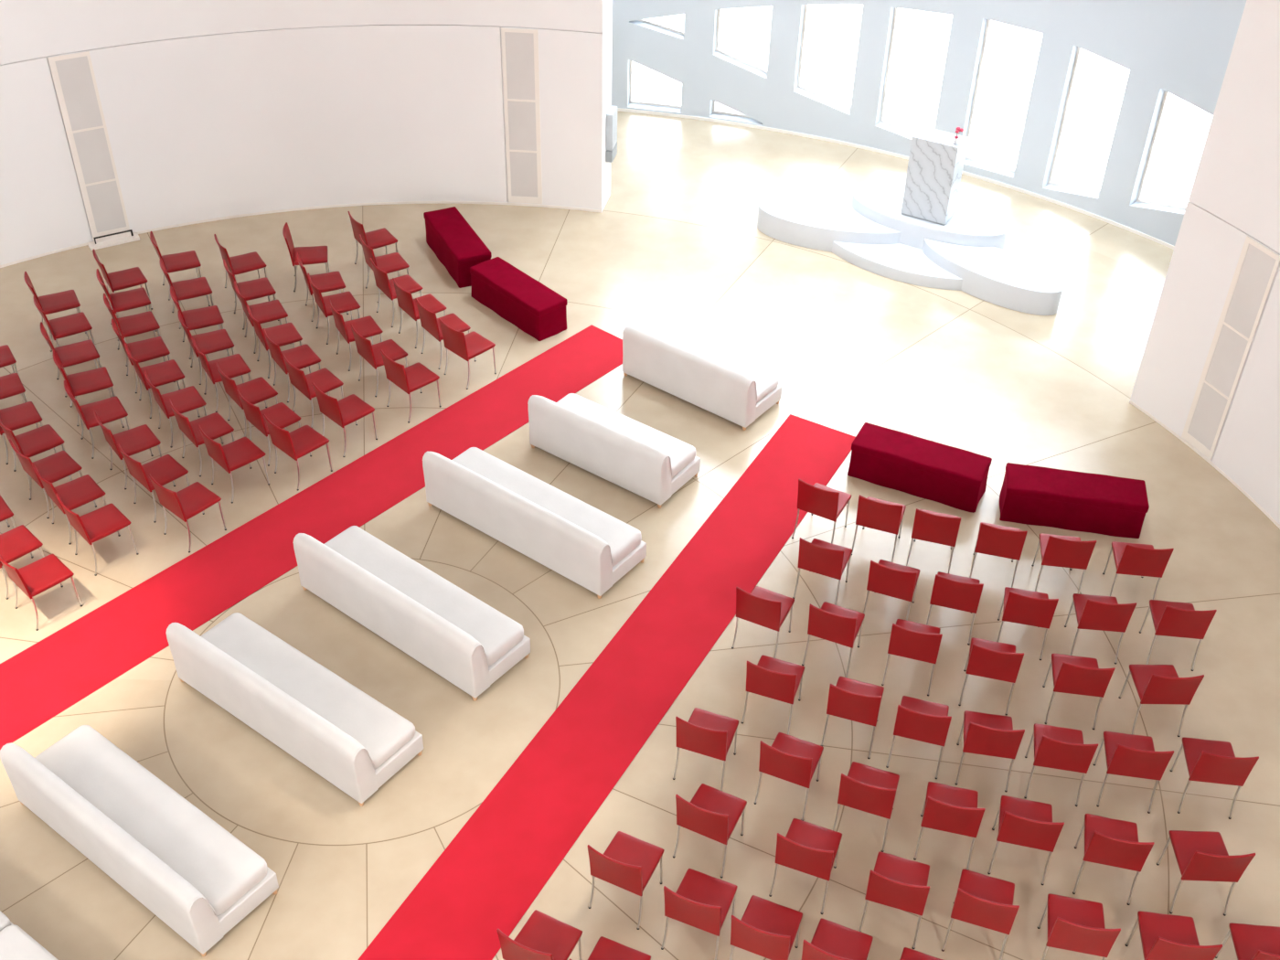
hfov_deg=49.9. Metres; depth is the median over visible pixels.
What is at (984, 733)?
chair
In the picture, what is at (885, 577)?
chair
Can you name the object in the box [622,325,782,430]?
sofa
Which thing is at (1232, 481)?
baseboard
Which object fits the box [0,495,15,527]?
chair
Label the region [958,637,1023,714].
chair
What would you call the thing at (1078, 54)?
window
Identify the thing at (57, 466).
chair
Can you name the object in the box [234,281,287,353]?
chair
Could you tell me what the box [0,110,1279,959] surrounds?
floor
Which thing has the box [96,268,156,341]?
chair
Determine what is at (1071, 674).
chair
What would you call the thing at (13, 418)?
chair
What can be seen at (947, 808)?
chair
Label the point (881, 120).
window frame
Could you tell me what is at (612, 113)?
wall box
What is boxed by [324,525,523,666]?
seat cushion
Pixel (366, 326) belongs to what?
chair
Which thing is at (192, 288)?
chair
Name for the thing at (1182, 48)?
wall
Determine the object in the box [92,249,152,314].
chair
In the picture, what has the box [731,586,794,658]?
chair
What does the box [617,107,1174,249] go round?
baseboard
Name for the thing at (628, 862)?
chair
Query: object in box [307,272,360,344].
chair
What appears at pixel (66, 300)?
chair
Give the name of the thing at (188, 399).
chair
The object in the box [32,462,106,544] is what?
chair
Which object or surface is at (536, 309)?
ottoman
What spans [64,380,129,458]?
chair
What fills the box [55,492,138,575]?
chair
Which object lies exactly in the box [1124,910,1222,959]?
chair
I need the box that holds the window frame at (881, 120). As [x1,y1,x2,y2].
[879,7,917,134]
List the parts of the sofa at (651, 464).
seat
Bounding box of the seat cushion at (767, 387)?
[652,328,778,403]
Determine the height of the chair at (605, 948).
0.828 m
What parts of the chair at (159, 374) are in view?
backrest, leg, leg, seat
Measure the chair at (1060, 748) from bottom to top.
0.828 m
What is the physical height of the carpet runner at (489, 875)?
0.008 m
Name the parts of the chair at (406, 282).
leg, backrest, leg, seat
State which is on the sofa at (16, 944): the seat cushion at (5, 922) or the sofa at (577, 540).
the seat cushion at (5, 922)
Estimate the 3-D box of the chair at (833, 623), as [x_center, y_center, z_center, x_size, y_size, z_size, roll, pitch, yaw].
[1.907,1.433,13.406,0.468,0.828,0.554,16,40,18]
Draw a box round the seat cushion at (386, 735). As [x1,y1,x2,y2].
[201,612,415,768]
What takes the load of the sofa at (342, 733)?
on the floor
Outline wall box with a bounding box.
[606,105,617,162]
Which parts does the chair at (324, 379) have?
leg, backrest, leg, seat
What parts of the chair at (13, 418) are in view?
leg, seat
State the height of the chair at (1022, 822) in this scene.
0.828 m
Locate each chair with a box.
[0,344,20,378]
[0,373,27,403]
[0,401,42,464]
[0,419,64,482]
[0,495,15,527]
[0,524,44,599]
[0,554,82,630]
[9,438,82,518]
[23,271,85,336]
[32,295,95,351]
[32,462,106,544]
[40,321,100,396]
[53,349,114,426]
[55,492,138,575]
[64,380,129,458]
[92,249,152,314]
[93,409,161,489]
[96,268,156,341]
[103,293,159,366]
[111,318,175,393]
[117,443,189,522]
[124,342,185,418]
[143,370,206,447]
[148,473,226,552]
[149,231,202,300]
[159,257,213,329]
[168,398,234,476]
[170,286,223,359]
[177,310,234,384]
[192,336,250,412]
[197,424,269,503]
[213,234,266,296]
[215,362,277,437]
[223,258,279,329]
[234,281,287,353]
[236,389,301,466]
[246,304,302,378]
[262,328,321,402]
[263,414,332,490]
[282,222,330,291]
[282,353,343,427]
[296,250,348,321]
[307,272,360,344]
[311,382,377,457]
[328,298,383,371]
[347,211,397,272]
[350,323,408,396]
[359,234,409,302]
[370,257,422,327]
[380,349,441,423]
[392,277,446,348]
[415,298,470,369]
[438,318,496,389]
[496,909,582,959]
[568,936,650,959]
[587,831,664,929]
[661,868,737,959]
[672,707,738,790]
[672,783,746,878]
[729,895,802,959]
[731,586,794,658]
[741,654,804,735]
[754,732,823,820]
[768,818,842,914]
[791,479,851,543]
[792,537,852,605]
[801,601,864,677]
[801,917,873,959]
[821,676,884,758]
[832,761,899,852]
[851,494,906,562]
[858,851,929,949]
[863,559,919,620]
[881,618,942,696]
[885,695,951,778]
[899,947,943,959]
[906,508,961,573]
[913,781,985,869]
[926,571,983,645]
[941,868,1019,959]
[955,710,1024,792]
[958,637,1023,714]
[969,522,1027,587]
[987,795,1064,885]
[996,586,1058,660]
[1024,723,1098,806]
[1031,533,1097,593]
[1037,893,1120,959]
[1042,653,1115,729]
[1064,593,1136,664]
[1072,813,1154,905]
[1092,730,1173,813]
[1102,541,1173,599]
[1119,664,1204,736]
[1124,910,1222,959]
[1139,599,1216,671]
[1156,830,1255,916]
[1170,736,1258,819]
[1215,922,1279,959]
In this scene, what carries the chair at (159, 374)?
on the floor
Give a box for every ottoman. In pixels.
[423,206,491,287]
[469,256,567,341]
[847,422,991,512]
[999,462,1149,538]
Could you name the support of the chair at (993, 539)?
on the floor
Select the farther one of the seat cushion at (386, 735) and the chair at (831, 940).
the seat cushion at (386, 735)
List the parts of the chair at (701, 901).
leg, backrest, seat, leg, leg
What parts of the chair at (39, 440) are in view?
backrest, leg, seat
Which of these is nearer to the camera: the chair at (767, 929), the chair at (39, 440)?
the chair at (767, 929)
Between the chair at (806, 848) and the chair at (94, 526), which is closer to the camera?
the chair at (806, 848)
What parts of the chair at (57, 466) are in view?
backrest, leg, leg, seat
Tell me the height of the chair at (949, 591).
0.828 m
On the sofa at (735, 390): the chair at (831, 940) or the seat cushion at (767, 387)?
the seat cushion at (767, 387)
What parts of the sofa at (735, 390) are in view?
seat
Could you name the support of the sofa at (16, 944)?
on the floor
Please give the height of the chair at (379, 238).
0.828 m
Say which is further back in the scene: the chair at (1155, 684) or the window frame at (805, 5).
the window frame at (805, 5)
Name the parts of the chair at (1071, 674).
leg, leg, seat, backrest, leg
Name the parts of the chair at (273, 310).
backrest, leg, leg, seat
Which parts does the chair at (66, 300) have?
backrest, seat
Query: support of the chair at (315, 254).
on the floor
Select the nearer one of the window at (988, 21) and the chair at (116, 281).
the chair at (116, 281)
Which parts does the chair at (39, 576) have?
leg, backrest, leg, seat, leg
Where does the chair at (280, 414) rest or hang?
on the floor
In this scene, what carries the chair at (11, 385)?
on the floor
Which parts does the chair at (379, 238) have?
leg, backrest, seat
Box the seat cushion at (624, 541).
[451,447,641,566]
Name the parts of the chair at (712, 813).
leg, backrest, seat, leg, leg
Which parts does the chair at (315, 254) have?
backrest, leg, seat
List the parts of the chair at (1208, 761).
leg, leg, seat, backrest, leg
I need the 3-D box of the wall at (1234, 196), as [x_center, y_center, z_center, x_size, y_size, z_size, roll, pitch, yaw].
[7.230,-3.021,9.401,2.044,13.000,10.560,2,38,0]
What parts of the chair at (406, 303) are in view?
leg, backrest, leg, seat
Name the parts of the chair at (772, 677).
leg, backrest, seat, leg, leg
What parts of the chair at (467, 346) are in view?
leg, backrest, leg, seat, leg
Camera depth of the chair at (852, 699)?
12.39 m
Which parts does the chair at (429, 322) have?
leg, backrest, leg, seat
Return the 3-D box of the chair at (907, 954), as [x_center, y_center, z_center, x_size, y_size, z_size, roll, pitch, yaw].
[2.131,3.818,10.358,0.468,0.828,0.554,14,40,16]
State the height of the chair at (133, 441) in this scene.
0.828 m
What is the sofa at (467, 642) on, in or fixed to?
on the floor
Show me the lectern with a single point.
(935, 165)
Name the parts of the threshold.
panel, rail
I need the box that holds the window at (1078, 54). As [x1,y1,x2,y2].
[1047,47,1099,192]
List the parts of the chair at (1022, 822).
leg, leg, seat, backrest, leg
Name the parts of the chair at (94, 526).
backrest, leg, leg, seat, leg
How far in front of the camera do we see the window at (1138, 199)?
20.45 m
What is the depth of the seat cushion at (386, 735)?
12.65 m
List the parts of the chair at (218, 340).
backrest, leg, leg, seat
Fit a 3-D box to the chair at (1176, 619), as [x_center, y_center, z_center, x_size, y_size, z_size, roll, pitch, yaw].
[5.276,1.402,13.561,0.468,0.828,0.554,5,38,4]
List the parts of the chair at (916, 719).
leg, backrest, seat, leg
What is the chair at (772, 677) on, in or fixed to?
on the floor
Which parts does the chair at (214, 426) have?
leg, backrest, leg, seat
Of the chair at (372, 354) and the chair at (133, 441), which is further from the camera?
the chair at (372, 354)
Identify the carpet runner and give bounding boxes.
[0,324,622,749]
[357,414,855,959]
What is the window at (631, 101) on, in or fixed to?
in the wall at (1182, 48)
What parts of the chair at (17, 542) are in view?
leg, seat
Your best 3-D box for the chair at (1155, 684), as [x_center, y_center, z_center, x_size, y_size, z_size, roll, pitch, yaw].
[4.848,1.940,12.857,0.468,0.828,0.554,1,38,-1]
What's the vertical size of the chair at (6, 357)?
0.828 m
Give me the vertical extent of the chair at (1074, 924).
0.828 m
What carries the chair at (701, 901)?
on the floor
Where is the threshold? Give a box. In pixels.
[87,229,139,250]
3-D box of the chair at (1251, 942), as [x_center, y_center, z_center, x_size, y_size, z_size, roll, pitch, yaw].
[4.826,3.684,10.621,0.468,0.828,0.554,4,38,3]
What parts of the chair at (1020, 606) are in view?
leg, leg, seat, backrest, leg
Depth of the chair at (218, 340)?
17.12 m
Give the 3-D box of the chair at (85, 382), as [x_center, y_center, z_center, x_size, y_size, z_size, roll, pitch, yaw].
[-6.610,-1.157,16.432,0.554,0.828,0.468,-18,42,-23]
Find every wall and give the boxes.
[0,0,612,265]
[611,0,1246,245]
[1130,0,1279,524]
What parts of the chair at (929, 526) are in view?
leg, backrest, seat, leg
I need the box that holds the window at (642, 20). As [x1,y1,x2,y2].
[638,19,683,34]
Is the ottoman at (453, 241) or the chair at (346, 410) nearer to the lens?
the chair at (346, 410)
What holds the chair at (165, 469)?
on the floor
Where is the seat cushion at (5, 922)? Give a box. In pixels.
[0,910,10,931]
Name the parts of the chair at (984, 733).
leg, leg, seat, backrest, leg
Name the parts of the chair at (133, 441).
backrest, leg, leg, seat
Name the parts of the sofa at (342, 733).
seat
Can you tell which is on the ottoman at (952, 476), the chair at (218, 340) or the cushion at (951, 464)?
the cushion at (951, 464)
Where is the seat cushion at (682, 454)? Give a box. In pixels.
[556,393,695,478]
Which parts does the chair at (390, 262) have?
leg, backrest, seat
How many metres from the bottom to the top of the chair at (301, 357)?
0.828 m
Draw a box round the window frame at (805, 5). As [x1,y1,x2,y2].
[797,4,850,108]
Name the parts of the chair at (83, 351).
backrest, seat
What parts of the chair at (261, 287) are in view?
backrest, leg, seat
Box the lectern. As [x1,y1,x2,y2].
[900,126,968,225]
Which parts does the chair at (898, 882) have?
leg, backrest, seat, leg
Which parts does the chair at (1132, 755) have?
leg, leg, seat, backrest, leg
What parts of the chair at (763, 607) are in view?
leg, backrest, seat, leg, leg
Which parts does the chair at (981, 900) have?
leg, backrest, seat, leg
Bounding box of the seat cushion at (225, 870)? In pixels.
[34,725,267,915]
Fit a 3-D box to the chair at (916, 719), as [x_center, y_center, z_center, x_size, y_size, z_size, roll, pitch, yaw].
[2.543,2.204,12.440,0.468,0.828,0.554,11,39,12]
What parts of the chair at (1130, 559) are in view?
leg, leg, seat, backrest, leg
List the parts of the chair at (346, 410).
leg, backrest, leg, seat, leg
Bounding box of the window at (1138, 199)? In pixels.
[1136,91,1186,209]
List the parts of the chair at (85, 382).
backrest, seat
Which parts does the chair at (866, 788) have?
leg, backrest, seat, leg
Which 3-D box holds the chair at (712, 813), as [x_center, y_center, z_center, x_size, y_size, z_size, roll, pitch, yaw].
[0.597,2.831,11.570,0.468,0.828,0.554,18,41,20]
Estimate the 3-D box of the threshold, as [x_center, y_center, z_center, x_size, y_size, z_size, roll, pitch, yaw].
[-7.635,-3.503,19.961,0.700,0.140,0.190,-19,42,-24]
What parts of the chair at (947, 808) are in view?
leg, seat, backrest, leg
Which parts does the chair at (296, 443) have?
leg, backrest, leg, seat, leg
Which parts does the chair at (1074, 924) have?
leg, leg, seat, backrest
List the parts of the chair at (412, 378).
leg, backrest, leg, seat, leg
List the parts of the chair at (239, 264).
backrest, leg, seat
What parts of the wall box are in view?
panel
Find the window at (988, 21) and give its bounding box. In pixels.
[964,19,1014,171]
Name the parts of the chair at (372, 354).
leg, backrest, leg, seat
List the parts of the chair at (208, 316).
backrest, seat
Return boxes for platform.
[757,187,1063,315]
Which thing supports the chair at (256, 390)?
on the floor
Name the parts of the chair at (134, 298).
backrest, seat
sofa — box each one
[0,725,278,956]
[0,910,57,959]
[165,612,423,806]
[292,525,530,700]
[422,447,646,598]
[527,393,700,508]
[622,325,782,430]
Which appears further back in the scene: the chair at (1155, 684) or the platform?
the platform
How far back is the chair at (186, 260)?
18.69 m
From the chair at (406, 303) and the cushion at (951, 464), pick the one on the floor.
the chair at (406, 303)
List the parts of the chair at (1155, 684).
leg, leg, seat, backrest, leg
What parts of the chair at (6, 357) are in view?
seat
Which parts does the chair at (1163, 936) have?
leg, seat, backrest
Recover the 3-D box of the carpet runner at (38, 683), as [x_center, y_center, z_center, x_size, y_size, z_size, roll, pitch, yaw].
[-4.020,0.705,14.801,1.009,0.008,11.408,28,45,30]
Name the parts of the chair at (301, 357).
leg, backrest, leg, seat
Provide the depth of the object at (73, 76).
19.15 m
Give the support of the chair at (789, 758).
on the floor
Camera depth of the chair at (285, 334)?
17.27 m
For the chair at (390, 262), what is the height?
0.828 m
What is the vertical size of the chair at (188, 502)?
0.828 m
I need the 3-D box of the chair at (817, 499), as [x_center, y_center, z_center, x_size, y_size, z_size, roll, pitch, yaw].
[1.986,0.262,14.909,0.468,0.828,0.554,20,42,22]
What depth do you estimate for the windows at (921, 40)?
26.00 m
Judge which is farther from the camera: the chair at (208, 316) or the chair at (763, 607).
the chair at (208, 316)
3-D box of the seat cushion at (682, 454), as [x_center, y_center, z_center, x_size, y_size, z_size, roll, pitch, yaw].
[-0.247,-0.532,15.971,1.857,0.164,0.566,25,44,27]
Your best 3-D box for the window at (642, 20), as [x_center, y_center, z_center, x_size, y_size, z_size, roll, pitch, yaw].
[0.320,-7.764,23.230,0.967,0.430,0.057,8,38,9]
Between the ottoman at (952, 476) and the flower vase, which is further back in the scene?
the flower vase
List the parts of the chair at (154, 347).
backrest, leg, leg, seat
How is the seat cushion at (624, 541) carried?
on the sofa at (577, 540)
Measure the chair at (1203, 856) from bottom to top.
0.828 m
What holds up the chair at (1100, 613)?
on the floor
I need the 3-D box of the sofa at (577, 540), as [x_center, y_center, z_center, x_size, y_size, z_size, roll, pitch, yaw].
[-1.154,0.287,14.845,2.502,0.736,0.800,26,44,28]
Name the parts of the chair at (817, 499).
leg, backrest, seat, leg, leg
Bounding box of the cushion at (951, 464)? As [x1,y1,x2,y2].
[851,422,991,487]
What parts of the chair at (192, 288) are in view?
backrest, seat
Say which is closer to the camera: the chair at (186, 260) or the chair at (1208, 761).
the chair at (1208, 761)
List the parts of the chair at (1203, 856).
leg, leg, seat, backrest, leg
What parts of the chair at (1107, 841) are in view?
leg, leg, seat, backrest, leg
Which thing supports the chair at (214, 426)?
on the floor
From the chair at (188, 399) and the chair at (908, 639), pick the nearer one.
the chair at (908, 639)
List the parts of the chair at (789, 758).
leg, backrest, seat, leg, leg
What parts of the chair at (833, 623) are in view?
leg, backrest, seat, leg, leg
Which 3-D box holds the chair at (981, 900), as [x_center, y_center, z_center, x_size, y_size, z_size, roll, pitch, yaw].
[2.729,3.378,10.942,0.468,0.828,0.554,13,39,14]
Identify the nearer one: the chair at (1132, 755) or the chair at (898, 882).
the chair at (898, 882)
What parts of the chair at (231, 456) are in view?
leg, backrest, leg, seat, leg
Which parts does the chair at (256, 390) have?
leg, backrest, leg, seat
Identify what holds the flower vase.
on the lectern
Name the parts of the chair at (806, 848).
leg, backrest, seat, leg, leg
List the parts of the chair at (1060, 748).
leg, leg, seat, backrest, leg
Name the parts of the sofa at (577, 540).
seat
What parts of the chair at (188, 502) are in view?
leg, backrest, leg, seat, leg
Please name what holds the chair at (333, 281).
on the floor
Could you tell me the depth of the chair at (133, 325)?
17.41 m
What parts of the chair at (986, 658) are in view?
leg, leg, seat, backrest, leg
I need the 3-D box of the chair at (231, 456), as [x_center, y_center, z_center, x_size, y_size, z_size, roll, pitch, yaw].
[-4.528,-0.266,15.361,0.554,0.828,0.468,-29,47,-33]
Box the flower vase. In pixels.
[953,127,963,144]
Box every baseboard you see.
[0,201,1279,529]
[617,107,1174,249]
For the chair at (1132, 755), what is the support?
on the floor
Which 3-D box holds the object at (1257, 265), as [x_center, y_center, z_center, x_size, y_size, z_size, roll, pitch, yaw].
[6.684,-1.447,15.652,0.014,2.705,0.509,-14,41,-19]
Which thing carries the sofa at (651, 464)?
on the floor
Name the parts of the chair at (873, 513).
leg, backrest, seat, leg, leg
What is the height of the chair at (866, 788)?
0.828 m
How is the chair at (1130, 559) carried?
on the floor
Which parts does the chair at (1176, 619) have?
leg, leg, seat, backrest, leg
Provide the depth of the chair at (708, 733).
12.08 m
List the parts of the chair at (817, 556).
leg, backrest, seat, leg, leg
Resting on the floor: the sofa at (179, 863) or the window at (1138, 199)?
the sofa at (179, 863)
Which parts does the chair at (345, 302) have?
backrest, leg, leg, seat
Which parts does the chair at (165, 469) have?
leg, backrest, leg, seat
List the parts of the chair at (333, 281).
backrest, leg, seat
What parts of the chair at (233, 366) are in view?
backrest, leg, leg, seat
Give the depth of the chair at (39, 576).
13.69 m
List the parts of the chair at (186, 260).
backrest, seat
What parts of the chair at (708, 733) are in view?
leg, backrest, seat, leg, leg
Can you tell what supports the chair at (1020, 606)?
on the floor
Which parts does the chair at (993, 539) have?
leg, seat, backrest, leg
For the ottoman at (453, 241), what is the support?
on the floor
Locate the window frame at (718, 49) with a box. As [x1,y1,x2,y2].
[715,9,767,73]
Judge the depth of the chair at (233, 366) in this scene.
16.67 m
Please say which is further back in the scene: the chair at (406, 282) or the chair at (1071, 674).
the chair at (406, 282)
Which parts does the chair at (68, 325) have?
backrest, seat, leg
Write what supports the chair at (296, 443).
on the floor
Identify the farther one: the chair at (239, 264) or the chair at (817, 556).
the chair at (239, 264)
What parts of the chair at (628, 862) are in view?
leg, backrest, seat, leg, leg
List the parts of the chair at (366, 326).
leg, backrest, leg, seat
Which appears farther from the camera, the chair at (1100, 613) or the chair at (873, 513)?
the chair at (873, 513)
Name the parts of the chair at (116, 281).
backrest, seat, leg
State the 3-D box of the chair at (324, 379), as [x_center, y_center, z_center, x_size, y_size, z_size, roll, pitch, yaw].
[-3.899,-1.140,16.503,0.554,0.828,0.468,-27,46,-31]
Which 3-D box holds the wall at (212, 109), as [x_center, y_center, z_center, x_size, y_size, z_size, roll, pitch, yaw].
[-8.256,-6.809,13.722,17.934,13.000,5.163,-31,48,-34]
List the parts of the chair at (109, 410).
backrest, leg, leg, seat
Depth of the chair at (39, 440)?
15.44 m
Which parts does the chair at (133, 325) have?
backrest, seat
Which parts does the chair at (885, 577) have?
leg, backrest, seat, leg, leg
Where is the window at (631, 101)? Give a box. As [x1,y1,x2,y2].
[629,60,681,107]
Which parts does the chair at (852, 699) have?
leg, backrest, seat, leg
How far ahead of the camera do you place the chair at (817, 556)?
13.94 m
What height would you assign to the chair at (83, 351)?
0.828 m
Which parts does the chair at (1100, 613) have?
leg, leg, seat, backrest, leg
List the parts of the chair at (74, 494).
backrest, leg, leg, seat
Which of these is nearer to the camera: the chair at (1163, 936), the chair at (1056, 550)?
the chair at (1163, 936)
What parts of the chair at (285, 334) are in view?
backrest, leg, leg, seat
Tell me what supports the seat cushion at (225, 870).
on the sofa at (179, 863)
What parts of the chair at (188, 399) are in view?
backrest, leg, leg, seat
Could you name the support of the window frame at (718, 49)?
in the wall at (1182, 48)
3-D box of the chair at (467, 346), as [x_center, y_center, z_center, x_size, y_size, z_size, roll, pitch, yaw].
[-2.153,-1.660,17.228,0.554,0.828,0.468,-31,48,-34]
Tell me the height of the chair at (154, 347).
0.828 m
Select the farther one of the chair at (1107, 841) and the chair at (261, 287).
the chair at (261, 287)
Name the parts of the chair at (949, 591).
leg, backrest, seat, leg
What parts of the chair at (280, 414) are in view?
leg, backrest, leg, seat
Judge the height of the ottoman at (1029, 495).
0.465 m
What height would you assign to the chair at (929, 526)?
0.828 m
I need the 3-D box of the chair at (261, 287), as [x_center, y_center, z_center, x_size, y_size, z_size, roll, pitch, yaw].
[-5.144,-2.505,18.208,0.554,0.828,0.468,-17,42,-22]
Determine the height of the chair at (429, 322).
0.828 m
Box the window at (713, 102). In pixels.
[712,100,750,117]
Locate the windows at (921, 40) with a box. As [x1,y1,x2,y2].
[631,4,1213,205]
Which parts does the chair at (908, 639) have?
leg, backrest, seat, leg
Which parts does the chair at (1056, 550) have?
leg, leg, seat, backrest, leg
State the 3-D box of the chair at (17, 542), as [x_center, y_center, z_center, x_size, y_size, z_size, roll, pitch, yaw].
[-6.458,0.694,14.066,0.468,0.828,0.554,32,47,33]
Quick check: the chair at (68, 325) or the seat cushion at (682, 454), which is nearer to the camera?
the seat cushion at (682, 454)
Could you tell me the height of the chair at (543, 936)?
0.828 m

